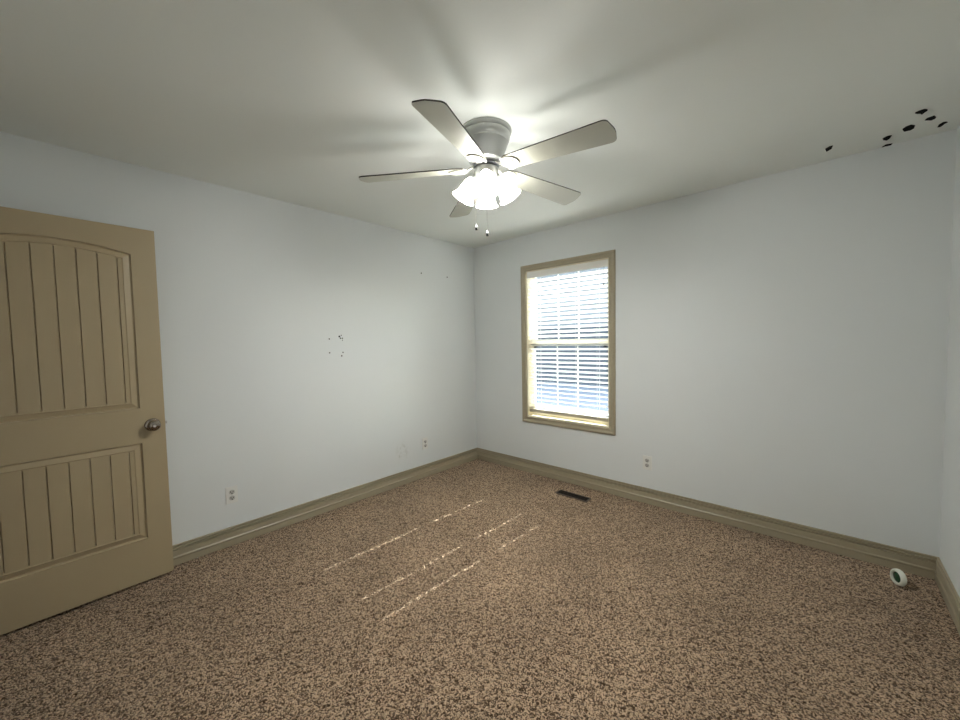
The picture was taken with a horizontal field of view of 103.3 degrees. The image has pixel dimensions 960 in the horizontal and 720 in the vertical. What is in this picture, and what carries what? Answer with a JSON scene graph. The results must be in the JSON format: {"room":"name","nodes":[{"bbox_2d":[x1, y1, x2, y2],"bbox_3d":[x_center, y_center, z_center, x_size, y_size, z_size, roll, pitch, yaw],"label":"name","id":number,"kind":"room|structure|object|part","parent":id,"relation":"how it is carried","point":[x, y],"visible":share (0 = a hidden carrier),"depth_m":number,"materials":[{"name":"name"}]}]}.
{"room":"empty bedroom","nodes":[
{"label":"empty bedroom","id":0,"kind":"room"},
{"bbox_2d":[0,132,476,544],"bbox_3d":[-1.340,0.025,3.098,0.141,2.540,3.948,1,4,42],"label":"wall","id":1,"kind":"structure","parent":0,"point":[308,354],"depth_m":2.82,"materials":[{"name":"paint"}]},
{"bbox_2d":[225,485,237,504],"bbox_3d":[-1.707,0.928,2.610,0.009,0.116,0.072,1,4,42],"label":"power outlet","id":2,"kind":"object","parent":1,"relation":"attached to","point":[231,493],"visible":1,"depth_m":2.61,"materials":[{"name":"white plastic"}]},
{"bbox_2d":[172,448,476,565],"bbox_3d":[-1.261,1.180,3.101,0.016,0.128,3.668,1,4,42],"label":"baseboard","id":3,"kind":"structure","parent":1,"relation":"attached to","point":[203,545],"depth_m":2.96,"materials":[{"name":"beige paint"}]},
{"bbox_2d":[422,437,427,449],"bbox_3d":[-0.559,0.852,3.867,0.009,0.116,0.072,1,4,42],"label":"power outlet","id":4,"kind":"object","parent":1,"relation":"attached to","point":[424,440],"visible":1,"depth_m":3.86,"materials":[{"name":"white plastic"}]},
{"bbox_2d":[0,459,959,719],"bbox_3d":[0.024,1.280,1.934,3.493,0.010,3.670,1,4,42],"label":"floor","id":5,"kind":"structure","parent":0,"point":[476,589],"depth_m":1.82,"materials":[{"name":"carpet"}]},
{"bbox_2d":[555,490,590,502],"bbox_3d":[0.817,1.194,3.337,0.304,0.012,0.096,2,4,43],"label":"floor vent","id":6,"kind":"object","parent":5,"relation":"in","point":[560,492],"visible":1,"depth_m":3.33,"materials":[{"name":"brown metal"}]},
{"bbox_2d":[890,568,906,586],"bbox_3d":[2.279,1.184,2.068,0.030,0.086,0.086,0,3,13],"label":"air freshener","id":7,"kind":"object","parent":5,"relation":"on","point":[898,577],"visible":1,"depth_m":2.06,"materials":[{"name":"white plastic"}]},
{"bbox_2d":[0,0,959,247],"bbox_3d":[-0.447,-1.179,1.349,3.771,0.100,5.208,1,4,42],"label":"ceiling","id":8,"kind":"structure","parent":0,"point":[290,101],"depth_m":1.60,"materials":[{"name":"paint"}]},
{"bbox_2d":[359,99,616,235],"bbox_3d":[0.069,-0.903,1.933,1.233,0.527,1.260,1,4,42],"label":"ceiling fan","id":9,"kind":"object","parent":8,"relation":"hanging from","point":[483,141],"visible":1,"depth_m":1.85,"materials":[{"name":"wood"}]},
{"bbox_3d":[-0.346,-0.954,1.964,0.556,0.056,0.138,-1,3,2],"label":"blade","id":10,"kind":"part","parent":9,"relation":"part of","materials":[{"name":"laminate"}]},
{"bbox_3d":[-0.098,-0.941,1.594,0.138,0.056,0.556,0,3,20],"label":"blade","id":11,"kind":"part","parent":9,"relation":"part of","materials":[{"name":"laminate"}]},
{"bbox_3d":[-0.071,-0.976,2.313,0.138,0.056,0.556,-2,3,-16],"label":"blade","id":12,"kind":"part","parent":9,"relation":"part of","materials":[{"name":"laminate"}]},
{"bbox_3d":[-0.084,-0.869,1.955,0.121,0.138,0.118,1,4,42],"label":"lamp shade","id":13,"kind":"part","parent":9,"relation":"part of","materials":[{"name":"white glass"}]},
{"bbox_3d":[0.033,-0.865,1.835,0.118,0.138,0.121,1,4,42],"label":"lamp shade","id":14,"kind":"part","parent":9,"relation":"part of","materials":[{"name":"white glass"}]},
{"bbox_3d":[0.030,-0.882,1.860,0.047,0.081,0.063,-2,3,-11],"label":"bulb","id":15,"kind":"part","parent":9,"relation":"part of","materials":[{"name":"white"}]},
{"bbox_3d":[0.035,-0.877,2.071,0.118,0.138,0.121,1,4,42],"label":"lamp shade","id":16,"kind":"part","parent":9,"relation":"part of","materials":[{"name":"white glass"}]},
{"bbox_3d":[0.152,-0.873,1.952,0.121,0.138,0.118,1,4,42],"label":"lamp shade","id":17,"kind":"part","parent":9,"relation":"part of","materials":[{"name":"white glass"}]},
{"bbox_3d":[0.347,-0.977,2.159,0.556,0.056,0.138,-3,3,-34],"label":"blade","id":18,"kind":"part","parent":9,"relation":"part of","materials":[{"name":"laminate"}]},
{"bbox_3d":[0.331,-0.955,1.715,0.556,0.056,0.138,1,4,38],"label":"blade","id":19,"kind":"part","parent":9,"relation":"part of","materials":[{"name":"laminate"}]},
{"bbox_2d":[903,125,914,131],"bbox_3d":[2.231,-1.207,1.976,0.043,0.004,0.073,1,4,42],"label":"flake","id":20,"kind":"object","parent":8,"relation":"attached to","point":[909,127],"visible":1,"depth_m":1.98,"materials":[{"name":"black"}]},
{"bbox_2d":[915,109,927,114],"bbox_3d":[2.138,-1.199,1.832,0.053,0.004,0.035,-2,3,-12],"label":"flake","id":21,"kind":"object","parent":8,"relation":"attached to","point":[922,111],"visible":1,"depth_m":1.83,"materials":[{"name":"black"}]},
{"bbox_2d":[925,116,935,120],"bbox_3d":[2.248,-1.204,1.893,0.046,0.004,0.036,-2,3,-24],"label":"flake","id":22,"kind":"object","parent":8,"relation":"attached to","point":[931,117],"visible":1,"depth_m":1.89,"materials":[{"name":"black"}]},
{"bbox_2d":[473,129,956,556],"bbox_3d":[1.284,-0.033,3.279,3.491,2.540,0.140,1,4,42],"label":"wall","id":23,"kind":"structure","parent":0,"point":[782,337],"depth_m":2.54,"materials":[{"name":"paint"}]},
{"bbox_2d":[520,250,615,435],"bbox_3d":[0.847,-0.153,3.659,0.992,1.604,0.157,1,4,42],"label":"window","id":24,"kind":"structure","parent":23,"relation":"in","point":[609,428],"depth_m":3.64,"materials":[{"name":"beige paint"}]},
{"bbox_3d":[0.880,-0.517,3.685,0.858,0.747,0.025,1,4,42],"label":"sash","id":25,"kind":"part","parent":24,"relation":"part of","materials":[{"name":"beige plastic"}]},
{"bbox_2d":[527,259,607,421],"bbox_3d":[0.826,-0.171,3.635,0.854,1.430,0.077,1,4,42],"label":"window blind","id":26,"kind":"object","parent":24,"relation":"attached to","point":[602,263],"visible":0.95,"depth_m":3.60,"materials":[{"name":"white plastic"}]},
{"bbox_3d":[0.608,-0.168,3.847,0.011,1.380,0.051,1,4,42],"label":"ladder cord","id":27,"kind":"part","parent":26,"relation":"part of","materials":[{"name":"white fabric"}]},
{"bbox_3d":[0.845,0.529,3.676,0.846,0.028,0.050,1,4,42],"label":"rail","id":28,"kind":"part","parent":26,"relation":"part of","materials":[{"name":"beige plastic"}]},
{"bbox_3d":[0.916,-0.160,3.566,0.011,1.380,0.051,1,4,42],"label":"ladder cord","id":29,"kind":"part","parent":26,"relation":"part of","materials":[{"name":"white fabric"}]},
{"bbox_3d":[1.071,-0.156,3.425,0.011,1.380,0.051,1,4,42],"label":"ladder cord","id":30,"kind":"part","parent":26,"relation":"part of","materials":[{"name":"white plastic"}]},
{"bbox_3d":[0.866,0.584,3.701,0.858,0.012,0.140,1,4,42],"label":"sill","id":31,"kind":"part","parent":24,"relation":"part of","materials":[{"name":"beige paint"}]},
{"bbox_3d":[0.874,0.196,3.698,0.858,0.763,0.025,1,4,42],"label":"sash","id":32,"kind":"part","parent":24,"relation":"part of","materials":[{"name":"beige plastic"}]},
{"bbox_2d":[643,455,651,470],"bbox_3d":[1.385,0.852,3.143,0.072,0.116,0.009,1,4,42],"label":"power outlet","id":33,"kind":"object","parent":23,"relation":"attached to","point":[647,460],"visible":1,"depth_m":3.14,"materials":[{"name":"white plastic"}]},
{"bbox_2d":[477,448,936,579],"bbox_3d":[1.252,1.125,3.277,3.491,0.128,0.016,1,4,42],"label":"baseboard","id":34,"kind":"structure","parent":23,"relation":"attached to","point":[920,564],"depth_m":2.69,"materials":[{"name":"beige paint"}]},
{"bbox_2d":[939,124,959,596],"bbox_3d":[1.342,0.093,0.652,0.140,2.540,3.948,1,4,42],"label":"wall","id":35,"kind":"structure","parent":0,"point":[949,553],"depth_m":1.94,"materials":[{"name":"paint"}]},
{"bbox_2d":[935,557,959,634],"bbox_3d":[1.306,1.246,0.760,0.016,0.128,3.668,1,4,42],"label":"baseboard","id":36,"kind":"structure","parent":35,"relation":"attached to","point":[946,587],"depth_m":1.89,"materials":[{"name":"beige paint"}]},
{"bbox_3d":[-1.282,0.151,0.471,3.491,2.540,0.140,1,4,42],"label":"wall","id":37,"kind":"structure","parent":0,"visible":0},
{"bbox_2d":[0,206,173,634],"bbox_3d":[-2.141,0.284,1.958,0.135,2.032,0.819,1,4,40],"label":"door","id":38,"kind":"structure","parent":37,"relation":"in","point":[85,514],"depth_m":1.99,"materials":[{"name":"beige paint"}]},
{"bbox_3d":[-1.893,0.379,2.201,0.062,0.074,0.074,1,4,40],"label":"knob","id":39,"kind":"part","parent":38,"relation":"part of","materials":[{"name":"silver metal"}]},
{"label":"outside","id":40,"kind":"structure","parent":0,"visible":0},
{"bbox_2d":[536,380,607,417],"bbox_3d":[21.113,0.276,26.137,62.000,0.120,59.460,1,4,42],"label":"ground","id":41,"kind":"structure","parent":40,"point":[537,384],"depth_m":12.23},
{"bbox_2d":[536,326,607,384],"bbox_3d":[7.637,-0.141,13.130,15.600,2.430,0.060,1,4,42],"label":"fence","id":42,"kind":"object","parent":41,"relation":"on","point":[594,327],"visible":0.16,"depth_m":16.40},
{"bbox_2d":[537,267,607,326],"bbox_3d":[10.258,-2.787,17.859,23.800,7.200,8.800,1,4,42],"label":"sky","id":43,"kind":"structure","parent":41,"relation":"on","point":[604,312],"depth_m":17.77,"materials":[{"name":"grey"}]}
]}

